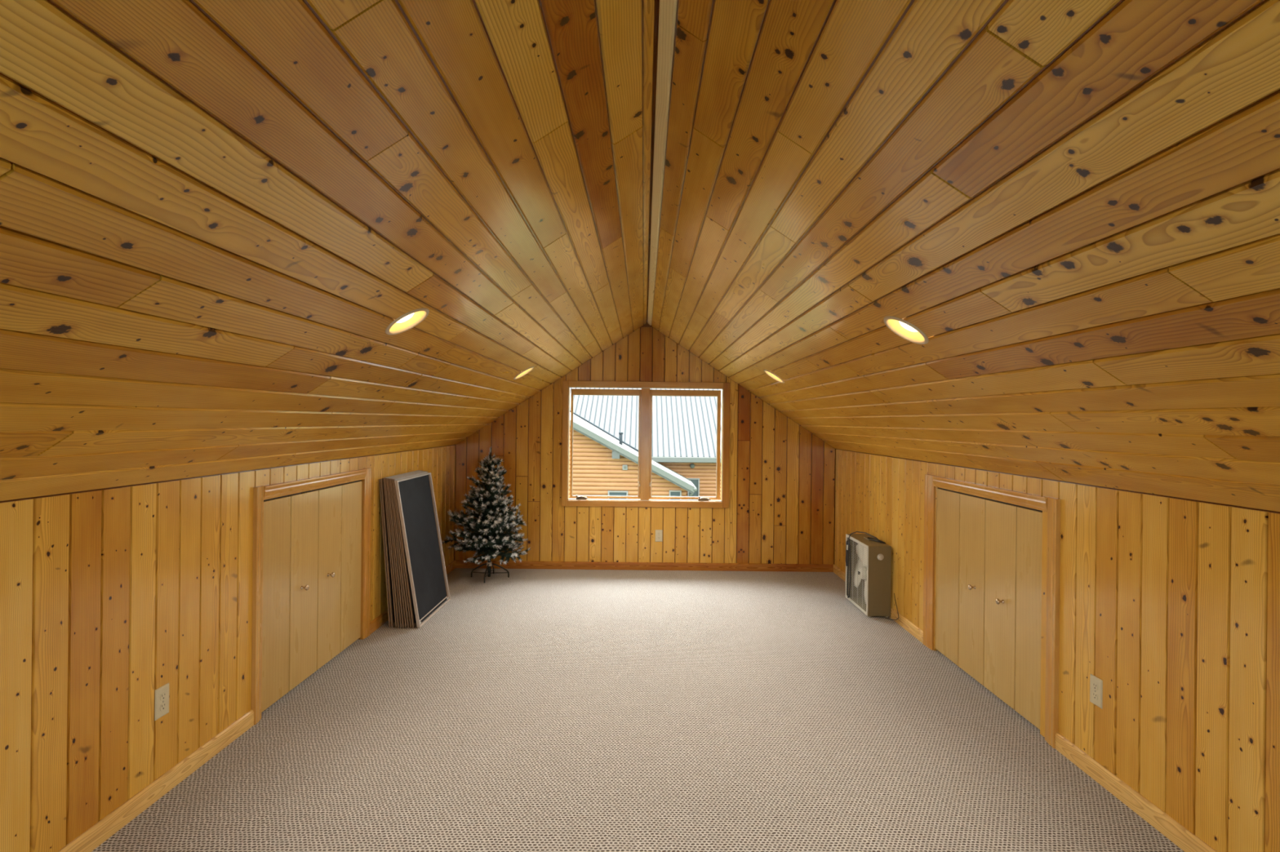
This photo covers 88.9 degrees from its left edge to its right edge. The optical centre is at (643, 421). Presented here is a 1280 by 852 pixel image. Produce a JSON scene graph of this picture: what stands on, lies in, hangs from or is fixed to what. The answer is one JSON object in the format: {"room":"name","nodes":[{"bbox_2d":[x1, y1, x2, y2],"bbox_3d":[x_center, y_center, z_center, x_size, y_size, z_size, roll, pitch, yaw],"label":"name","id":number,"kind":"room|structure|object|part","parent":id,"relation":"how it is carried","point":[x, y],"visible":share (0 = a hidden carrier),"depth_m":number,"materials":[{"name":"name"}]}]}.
{"room":"attic","nodes":[
{"label":"attic","id":0,"kind":"room"},
{"bbox_2d":[0,444,455,851],"bbox_3d":[-1.868,0.819,2.605,0.101,1.183,7.610,1,0,0],"label":"wall","id":1,"kind":"structure","parent":0,"point":[109,597],"depth_m":2.27,"materials":[{"name":"brown wood"}]},
{"bbox_2d":[57,709,253,851],"bbox_3d":[-1.817,1.375,0.915,0.014,0.072,4.230,1,0,0],"label":"baseboard","id":2,"kind":"structure","parent":1,"relation":"attached to","point":[95,836],"depth_m":2.42,"materials":[{"name":"brown wood"}]},
{"bbox_2d":[154,682,168,720],"bbox_3d":[-1.817,1.058,2.462,0.008,0.114,0.070,1,0,0],"label":"outlet","id":3,"kind":"object","parent":1,"relation":"attached to","point":[162,694],"visible":1,"depth_m":2.45,"materials":[{"name":"beige plastic"}]},
{"bbox_2d":[160,702,166,711],"bbox_3d":[-1.816,1.077,2.462,0.003,0.026,0.034,1,0,0],"label":"receptacle","id":4,"kind":"object","parent":3,"relation":"attached to","point":[162,704],"depth_m":2.46,"materials":[{"name":"beige plastic"}]},
{"bbox_2d":[160,692,166,701],"bbox_3d":[-1.815,1.038,2.462,0.003,0.026,0.034,1,0,0],"label":"receptacle","id":5,"kind":"object","parent":3,"relation":"attached to","point":[162,695],"depth_m":2.46,"materials":[{"name":"beige plastic"}]},
{"bbox_2d":[251,467,371,724],"bbox_3d":[-1.863,0.858,3.664,0.152,1.105,1.272,1,0,0],"label":"door","id":6,"kind":"structure","parent":1,"relation":"in","point":[311,570],"depth_m":3.52,"materials":[{"name":"brown wood"}]},
{"bbox_3d":[-1.810,0.859,3.061,0.021,1.105,0.066,1,0,0],"label":"casing","id":7,"kind":"part","parent":6,"relation":"part of","materials":[{"name":"brown wood"}]},
{"bbox_3d":[-1.839,0.890,3.229,0.032,1.010,0.260,1,0,0],"label":"panel","id":8,"kind":"part","parent":6,"relation":"part of","materials":[{"name":"brown wood"}]},
{"bbox_3d":[-1.839,0.890,3.506,0.032,1.010,0.281,1,0,0],"label":"panel","id":9,"kind":"part","parent":6,"relation":"part of","materials":[{"name":"brown wood"}]},
{"bbox_3d":[-1.805,0.886,3.475,0.036,0.030,0.030,1,0,0],"label":"knob","id":10,"kind":"part","parent":6,"relation":"part of","materials":[{"name":"silver metal"}]},
{"bbox_3d":[-1.804,0.341,3.655,0.021,0.066,1.124,1,0,0],"label":"casing","id":11,"kind":"part","parent":6,"relation":"part of","materials":[{"name":"brown wood"}]},
{"bbox_3d":[-1.839,0.890,3.790,0.032,1.010,0.276,1,0,0],"label":"panel","id":12,"kind":"part","parent":6,"relation":"part of","materials":[{"name":"brown wood"}]},
{"bbox_3d":[-1.805,0.886,3.765,0.036,0.030,0.030,1,0,0],"label":"knob","id":13,"kind":"part","parent":6,"relation":"part of","materials":[{"name":"silver metal"}]},
{"bbox_3d":[-1.839,0.890,4.072,0.032,1.010,0.277,1,0,0],"label":"panel","id":14,"kind":"part","parent":6,"relation":"part of","materials":[{"name":"brown wood"}]},
{"bbox_3d":[-1.810,0.859,4.258,0.021,1.105,0.084,1,0,0],"label":"casing","id":15,"kind":"part","parent":6,"relation":"part of","materials":[{"name":"brown wood"}]},
{"bbox_2d":[369,560,455,634],"bbox_3d":[-1.817,1.375,5.290,0.014,0.072,1.980,1,0,0],"label":"baseboard","id":16,"kind":"structure","parent":1,"relation":"attached to","point":[375,624],"depth_m":4.52,"materials":[{"name":"brown wood"}]},
{"bbox_2d":[91,568,1184,851],"bbox_3d":[0.004,1.505,2.605,3.860,0.150,7.610,1,0,0],"label":"floor","id":17,"kind":"structure","parent":0,"point":[535,710],"depth_m":2.89,"materials":[{"name":"carpet"}]},
{"bbox_2d":[378,479,391,626],"bbox_3d":[-1.774,0.903,4.814,0.088,1.012,0.705,1,0,0],"label":"screen","id":18,"kind":"object","parent":17,"relation":"on","point":[380,494],"visible":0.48,"depth_m":4.46,"materials":[{"name":"brown wood"}]},
{"bbox_2d":[380,478,395,627],"bbox_3d":[-1.758,0.902,4.809,0.093,1.016,0.705,1,0,0],"label":"screen","id":19,"kind":"object","parent":17,"relation":"on","point":[388,559],"visible":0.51,"depth_m":4.46,"materials":[{"name":"brown wood"}]},
{"bbox_2d":[382,470,419,627],"bbox_3d":[-1.734,0.898,4.804,0.103,1.024,0.705,1,0,0],"label":"screen","id":20,"kind":"object","parent":17,"relation":"on","point":[390,557],"visible":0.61,"depth_m":4.45,"materials":[{"name":"brown wood"}]},
{"bbox_3d":[-1.734,0.898,4.463,0.103,1.024,0.022,1,0,0],"label":"rail","id":21,"kind":"part","parent":20,"relation":"part of","materials":[{"name":"brown wood"}]},
{"bbox_2d":[384,470,420,627],"bbox_3d":[-1.721,0.899,4.801,0.110,1.022,0.705,1,0,0],"label":"screen","id":22,"kind":"object","parent":17,"relation":"on","point":[385,484],"visible":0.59,"depth_m":4.45,"materials":[{"name":"brown wood"}]},
{"bbox_3d":[-1.721,0.899,4.459,0.110,1.022,0.022,1,0,0],"label":"rail","id":23,"kind":"part","parent":22,"relation":"part of","materials":[{"name":"brown wood"}]},
{"bbox_2d":[386,470,422,627],"bbox_3d":[-1.707,0.900,4.804,0.117,1.021,0.705,1,0,0],"label":"screen","id":24,"kind":"object","parent":17,"relation":"on","point":[394,558],"visible":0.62,"depth_m":4.45,"materials":[{"name":"brown wood"}]},
{"bbox_3d":[-1.707,0.900,4.463,0.117,1.021,0.022,1,0,0],"label":"rail","id":25,"kind":"part","parent":24,"relation":"part of","materials":[{"name":"brown wood"}]},
{"bbox_2d":[386,471,422,627],"bbox_3d":[-1.694,0.900,4.801,0.124,1.020,0.705,1,0,0],"label":"screen","id":26,"kind":"object","parent":17,"relation":"on","point":[388,487],"visible":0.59,"depth_m":4.45,"materials":[{"name":"brown wood"}]},
{"bbox_3d":[-1.694,0.900,4.459,0.124,1.020,0.022,1,0,0],"label":"rail","id":27,"kind":"part","parent":26,"relation":"part of","materials":[{"name":"brown wood"}]},
{"bbox_2d":[388,471,424,627],"bbox_3d":[-1.681,0.901,4.804,0.131,1.018,0.705,1,0,0],"label":"screen","id":28,"kind":"object","parent":17,"relation":"on","point":[397,545],"visible":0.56,"depth_m":4.45,"materials":[{"name":"brown wood"}]},
{"bbox_3d":[-1.681,0.901,4.463,0.131,1.018,0.022,1,0,0],"label":"rail","id":29,"kind":"part","parent":28,"relation":"part of","materials":[{"name":"brown wood"}]},
{"bbox_2d":[390,471,425,627],"bbox_3d":[-1.667,0.902,4.801,0.138,1.017,0.705,1,0,0],"label":"screen","id":30,"kind":"object","parent":17,"relation":"on","point":[392,490],"visible":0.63,"depth_m":4.45,"materials":[{"name":"brown wood"}]},
{"bbox_3d":[-1.667,0.902,4.459,0.138,1.017,0.022,1,0,0],"label":"rail","id":31,"kind":"part","parent":30,"relation":"part of","materials":[{"name":"brown wood"}]},
{"bbox_2d":[391,471,426,627],"bbox_3d":[-1.654,0.903,4.804,0.145,1.015,0.705,1,0,0],"label":"screen","id":32,"kind":"object","parent":17,"relation":"on","point":[401,548],"visible":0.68,"depth_m":4.45,"materials":[{"name":"brown wood"}]},
{"bbox_3d":[-1.654,0.903,4.463,0.145,1.015,0.022,1,0,0],"label":"rail","id":33,"kind":"part","parent":32,"relation":"part of","materials":[{"name":"brown wood"}]},
{"bbox_2d":[393,471,428,627],"bbox_3d":[-1.640,0.904,4.801,0.152,1.014,0.705,1,0,0],"label":"screen","id":34,"kind":"object","parent":17,"relation":"on","point":[409,589],"visible":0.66,"depth_m":4.46,"materials":[{"name":"black fabric"}]},
{"bbox_3d":[-1.640,0.904,4.459,0.152,1.014,0.022,1,0,0],"label":"rail","id":35,"kind":"part","parent":34,"relation":"part of","materials":[{"name":"brown wood"}]},
{"bbox_3d":[-1.639,0.904,4.801,0.144,0.970,0.661,1,0,0],"label":"cloth panel","id":36,"kind":"part","parent":34,"relation":"part of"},
{"bbox_3d":[-1.706,0.408,4.801,0.010,0.022,0.661,1,0,0],"label":"rail","id":37,"kind":"part","parent":34,"relation":"part of","materials":[{"name":"brown wood"}]},
{"bbox_2d":[394,472,450,627],"bbox_3d":[-1.615,0.908,4.803,0.184,1.006,0.705,1,0,0],"label":"screen","id":38,"kind":"object","parent":17,"relation":"on","point":[415,498],"visible":1,"depth_m":4.77,"materials":[{"name":"metal"}]},
{"bbox_3d":[-1.615,0.908,4.456,0.184,1.006,0.012,1,0,0],"label":"rail","id":39,"kind":"part","parent":38,"relation":"part of","materials":[{"name":"wood"}]},
{"bbox_3d":[-1.691,0.412,4.803,0.021,0.015,0.681,1,0,0],"label":"rail","id":40,"kind":"part","parent":38,"relation":"part of","materials":[{"name":"brown wood"}]},
{"bbox_3d":[-1.538,1.405,4.803,0.021,0.015,0.681,1,0,0],"label":"rail","id":41,"kind":"part","parent":38,"relation":"part of","materials":[{"name":"metal"}]},
{"bbox_3d":[-1.615,0.908,5.149,0.184,1.006,0.012,1,0,0],"label":"rail","id":42,"kind":"part","parent":38,"relation":"part of","materials":[{"name":"wood"}]},
{"bbox_2d":[441,446,529,582],"bbox_3d":[-1.413,0.813,5.854,0.804,1.192,0.744,1,0,-13],"label":"tree","id":43,"kind":"object","parent":17,"relation":"on","point":[493,523],"visible":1,"depth_m":5.77,"materials":[{"name":"green plastic"}]},
{"bbox_3d":[-1.482,1.341,5.880,0.167,0.135,0.012,1,0,12],"label":"stand leg","id":44,"kind":"part","parent":43,"relation":"part of","materials":[{"name":"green metal"}]},
{"bbox_3d":[-1.389,1.342,5.766,0.012,0.135,0.167,1,0,0],"label":"stand leg","id":45,"kind":"part","parent":43,"relation":"part of","materials":[{"name":"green metal"}]},
{"bbox_3d":[-1.297,1.343,5.880,0.167,0.135,0.012,1,0,-12],"label":"stand leg","id":46,"kind":"part","parent":43,"relation":"part of","materials":[{"name":"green metal"}]},
{"bbox_2d":[844,531,891,617],"bbox_3d":[1.726,1.157,5.052,0.190,0.581,0.550,1,0,0],"label":"box fan","id":47,"kind":"object","parent":17,"relation":"on","point":[868,558],"visible":1,"depth_m":4.82,"materials":[{"name":"beige paint"}]},
{"bbox_2d":[846,539,866,609],"bbox_3d":[1.660,1.177,5.064,0.007,0.477,0.495,1,0,0],"label":"grille","id":48,"kind":"object","parent":47,"relation":"attached to","point":[862,543],"depth_m":5.11,"materials":[{"name":"grey metal"}]},
{"bbox_3d":[1.726,1.199,5.198,0.063,0.261,0.194,1,0,0],"label":"blade","id":49,"kind":"part","parent":47,"relation":"part of","materials":[{"name":"white plastic"}]},
{"bbox_3d":[1.722,1.043,5.084,0.022,0.194,0.266,1,0,-13],"label":"blade","id":50,"kind":"part","parent":47,"relation":"part of","materials":[{"name":"white plastic"}]},
{"bbox_3d":[1.720,1.312,5.043,0.022,0.194,0.266,1,0,13],"label":"blade","id":51,"kind":"part","parent":47,"relation":"part of","materials":[{"name":"white plastic"}]},
{"bbox_3d":[1.735,1.142,5.101,0.094,0.550,0.422,1,0,-29],"label":"power cord","id":52,"kind":"part","parent":47,"relation":"part of","materials":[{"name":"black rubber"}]},
{"bbox_3d":[1.743,0.999,4.788,0.047,0.047,0.023,1,0,0],"label":"knob","id":53,"kind":"part","parent":47,"relation":"part of","materials":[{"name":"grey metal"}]},
{"bbox_2d":[885,593,898,620],"bbox_3d":[1.809,1.347,4.708,0.036,0.199,0.157,1,0,-13],"label":"cable","id":54,"kind":"object","parent":47,"relation":"attached to","point":[894,593],"visible":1,"depth_m":4.67,"materials":[{"name":"black rubber"}]},
{"bbox_2d":[0,0,1279,511],"bbox_3d":[0.024,-0.415,2.605,3.947,1.394,7.610,1,0,0],"label":"ceiling","id":55,"kind":"structure","parent":0,"point":[217,216],"depth_m":1.51,"materials":[{"name":"brown wood"}]},
{"bbox_2d":[385,307,429,335],"bbox_3d":[-0.878,-0.404,2.406,0.173,0.170,0.167,1,0,-37],"label":"recessed light","id":56,"kind":"object","parent":55,"relation":"in","point":[410,320],"visible":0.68,"depth_m":2.45,"materials":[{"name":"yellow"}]},
{"bbox_3d":[-0.897,-0.410,2.410,0.092,0.092,0.086,1,0,0],"label":"bulb","id":57,"kind":"part","parent":56,"relation":"part of","materials":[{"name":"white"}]},
{"bbox_2d":[513,366,533,379],"bbox_3d":[-0.894,-0.394,4.830,0.173,0.170,0.167,1,0,-37],"label":"recessed light","id":58,"kind":"object","parent":55,"relation":"in","point":[526,371],"visible":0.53,"depth_m":4.89,"materials":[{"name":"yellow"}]},
{"bbox_2d":[764,369,784,383],"bbox_3d":[0.959,-0.364,4.759,0.173,0.170,0.167,1,0,37],"label":"recessed light","id":59,"kind":"object","parent":55,"relation":"in","point":[770,374],"visible":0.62,"depth_m":4.82,"materials":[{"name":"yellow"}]},
{"bbox_2d":[883,315,928,344],"bbox_3d":[0.957,-0.365,2.361,0.173,0.170,0.167,1,0,37],"label":"recessed light","id":60,"kind":"object","parent":55,"relation":"in","point":[902,328],"visible":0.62,"depth_m":2.41,"materials":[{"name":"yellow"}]},
{"bbox_3d":[0.975,-0.371,2.365,0.092,0.092,0.086,1,0,0],"label":"bulb","id":61,"kind":"part","parent":60,"relation":"part of","materials":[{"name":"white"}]},
{"bbox_2d":[453,322,835,564],"bbox_3d":[0.018,0.233,6.340,3.860,2.395,0.121,1,0,0],"label":"wall","id":62,"kind":"structure","parent":0,"point":[781,509],"depth_m":6.28,"materials":[{"name":"brown wood"}]},
{"bbox_2d":[455,560,833,572],"bbox_3d":[0.005,1.394,6.273,3.631,0.072,0.014,1,0,0],"label":"baseboard","id":63,"kind":"structure","parent":62,"relation":"attached to","point":[459,564],"depth_m":6.27,"materials":[{"name":"brown wood"}]},
{"bbox_2d":[655,529,662,542],"bbox_3d":[0.145,1.102,6.276,0.070,0.114,0.008,1,0,0],"label":"outlet","id":64,"kind":"object","parent":62,"relation":"attached to","point":[659,533],"visible":1,"depth_m":6.27,"materials":[{"name":"beige plastic"}]},
{"bbox_2d":[834,448,1279,851],"bbox_3d":[1.891,0.858,2.605,0.101,1.183,7.610,1,0,0],"label":"wall","id":65,"kind":"structure","parent":0,"point":[1172,603],"depth_m":2.34,"materials":[{"name":"brown wood"}]},
{"bbox_2d":[833,564,923,643],"bbox_3d":[1.828,1.413,5.260,0.014,0.072,2.040,1,0,0],"label":"baseboard","id":66,"kind":"structure","parent":65,"relation":"attached to","point":[912,628],"depth_m":4.58,"materials":[{"name":"brown wood"}]},
{"bbox_2d":[923,474,1060,748],"bbox_3d":[1.885,0.897,3.563,0.152,1.105,1.353,1,0,0],"label":"door","id":67,"kind":"structure","parent":65,"relation":"in","point":[989,539],"depth_m":3.42,"materials":[{"name":"brown wood"}]},
{"bbox_3d":[1.831,0.897,4.182,0.021,1.105,0.116,1,0,0],"label":"casing","id":68,"kind":"part","parent":67,"relation":"part of","materials":[{"name":"brown wood"}]},
{"bbox_3d":[1.860,0.928,3.969,0.032,1.010,0.300,1,0,0],"label":"panel","id":69,"kind":"part","parent":67,"relation":"part of","materials":[{"name":"brown wood"}]},
{"bbox_3d":[1.826,0.924,3.630,0.036,0.030,0.030,1,0,0],"label":"knob","id":70,"kind":"part","parent":67,"relation":"part of","materials":[{"name":"silver metal"}]},
{"bbox_3d":[1.860,0.928,3.674,0.032,1.010,0.279,1,0,0],"label":"panel","id":71,"kind":"part","parent":67,"relation":"part of","materials":[{"name":"brown wood"}]},
{"bbox_3d":[1.837,0.379,3.545,0.021,0.066,1.160,1,0,0],"label":"casing","id":72,"kind":"part","parent":67,"relation":"part of","materials":[{"name":"brown wood"}]},
{"bbox_3d":[1.826,0.924,3.345,0.036,0.030,0.030,1,0,0],"label":"knob","id":73,"kind":"part","parent":67,"relation":"part of","materials":[{"name":"silver metal"}]},
{"bbox_3d":[1.860,0.928,3.383,0.032,1.010,0.290,1,0,0],"label":"panel","id":74,"kind":"part","parent":67,"relation":"part of","materials":[{"name":"brown wood"}]},
{"bbox_3d":[1.860,0.928,3.102,0.032,1.010,0.261,1,0,0],"label":"panel","id":75,"kind":"part","parent":67,"relation":"part of","materials":[{"name":"brown wood"}]},
{"bbox_3d":[1.831,0.897,2.926,0.021,1.105,0.079,1,0,0],"label":"casing","id":76,"kind":"part","parent":67,"relation":"part of","materials":[{"name":"brown wood"}]},
{"bbox_2d":[1089,674,1102,709],"bbox_3d":[1.835,1.095,2.646,0.008,0.114,0.070,1,0,0],"label":"outlet","id":77,"kind":"object","parent":65,"relation":"attached to","point":[1095,683],"visible":1,"depth_m":2.64,"materials":[{"name":"beige plastic"}]},
{"bbox_2d":[1092,692,1097,700],"bbox_3d":[1.833,1.115,2.646,0.003,0.026,0.034,1,0,0],"label":"receptacle","id":78,"kind":"object","parent":77,"relation":"attached to","point":[1095,695],"depth_m":2.64,"materials":[{"name":"beige plastic"}]},
{"bbox_2d":[1092,682,1097,690],"bbox_3d":[1.833,1.076,2.646,0.003,0.026,0.034,1,0,0],"label":"receptacle","id":79,"kind":"object","parent":77,"relation":"attached to","point":[1095,685],"depth_m":2.64,"materials":[{"name":"beige plastic"}]},
{"bbox_2d":[1054,732,1217,851],"bbox_3d":[1.828,1.413,0.844,0.014,0.072,4.087,1,0,0],"label":"baseboard","id":80,"kind":"structure","parent":65,"relation":"attached to","point":[1163,823],"depth_m":2.42,"materials":[{"name":"brown wood"}]},
{"label":"outside","id":81,"kind":"structure","parent":0,"visible":0},
{"bbox_3d":[-0.033,5.105,15.000,160.000,0.149,150.000,1,0,0],"label":"ground","id":82,"kind":"structure","parent":81,"visible":0},
{"bbox_2d":[561,381,729,507],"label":"window","id":83,"kind":"structure","parent":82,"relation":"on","point":[606,428],"depth_m":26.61,"materials":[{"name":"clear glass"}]},
{"bbox_3d":[-3.148,-0.263,28.995,0.686,0.022,6.819,1,28,0],"label":"roof panel","id":84,"kind":"part","parent":83,"relation":"part of","materials":[{"name":"white metal"}]},
{"bbox_3d":[-2.462,-0.256,28.995,0.686,0.022,6.819,1,28,0],"label":"roof panel","id":85,"kind":"part","parent":83,"relation":"part of","materials":[{"name":"white metal"}]},
{"bbox_3d":[-1.777,-0.248,28.995,0.686,0.022,6.819,1,28,0],"label":"roof panel","id":86,"kind":"part","parent":83,"relation":"part of","materials":[{"name":"white metal"}]},
{"bbox_3d":[-0.933,3.110,23.450,0.620,1.120,0.020,1,0,0],"label":"pane","id":87,"kind":"part","parent":83,"relation":"part of","materials":[{"name":"clear glass"}]},
{"bbox_3d":[-1.091,-0.241,28.995,0.686,0.022,6.819,1,28,0],"label":"roof panel","id":88,"kind":"part","parent":83,"relation":"part of","materials":[{"name":"white metal"}]},
{"bbox_2d":[622,464,627,470],"bbox_3d":[-0.672,1.658,23.442,0.190,0.190,0.115,1,0,0],"label":"wall vent","id":89,"kind":"object","parent":83,"relation":"attached to","point":[624,467],"depth_m":23.40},
{"bbox_3d":[-1.707,0.652,23.020,6.960,3.770,0.020,1,0,0],"label":"rake trim","id":90,"kind":"part","parent":83,"relation":"part of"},
{"bbox_3d":[-0.405,-0.234,28.995,0.686,0.022,6.819,1,28,0],"label":"roof panel","id":91,"kind":"part","parent":83,"relation":"part of","materials":[{"name":"white metal"}]},
{"bbox_3d":[0.281,-0.227,28.995,0.686,0.022,6.819,1,28,0],"label":"roof panel","id":92,"kind":"part","parent":83,"relation":"part of","materials":[{"name":"white metal"}]},
{"bbox_3d":[0.967,-0.220,28.995,0.686,0.022,6.819,1,28,0],"label":"roof panel","id":93,"kind":"part","parent":83,"relation":"part of","materials":[{"name":"white metal"}]},
{"bbox_3d":[1.127,3.112,23.450,0.340,1.160,0.020,1,0,0],"label":"pane","id":94,"kind":"part","parent":83,"relation":"part of","materials":[{"name":"clear glass"}]},
{"bbox_3d":[1.652,-0.212,28.995,0.686,0.022,6.819,1,28,0],"label":"roof panel","id":95,"kind":"part","parent":83,"relation":"part of","materials":[{"name":"white metal"}]},
{"bbox_3d":[2.030,2.886,26.610,0.380,1.030,0.020,1,0,0],"label":"pane","id":96,"kind":"part","parent":83,"relation":"part of","materials":[{"name":"clear glass"}]},
{"bbox_3d":[2.338,-0.205,28.995,0.686,0.022,6.819,1,28,0],"label":"roof panel","id":97,"kind":"part","parent":83,"relation":"part of","materials":[{"name":"white metal"}]},
{"bbox_3d":[3.024,-0.198,28.995,0.686,0.022,6.819,1,28,0],"label":"roof panel","id":98,"kind":"part","parent":83,"relation":"part of","materials":[{"name":"white metal"}]},
{"bbox_3d":[3.709,-0.191,28.995,0.686,0.022,6.819,1,28,0],"label":"roof panel","id":99,"kind":"part","parent":83,"relation":"part of","materials":[{"name":"white metal"}]}
]}

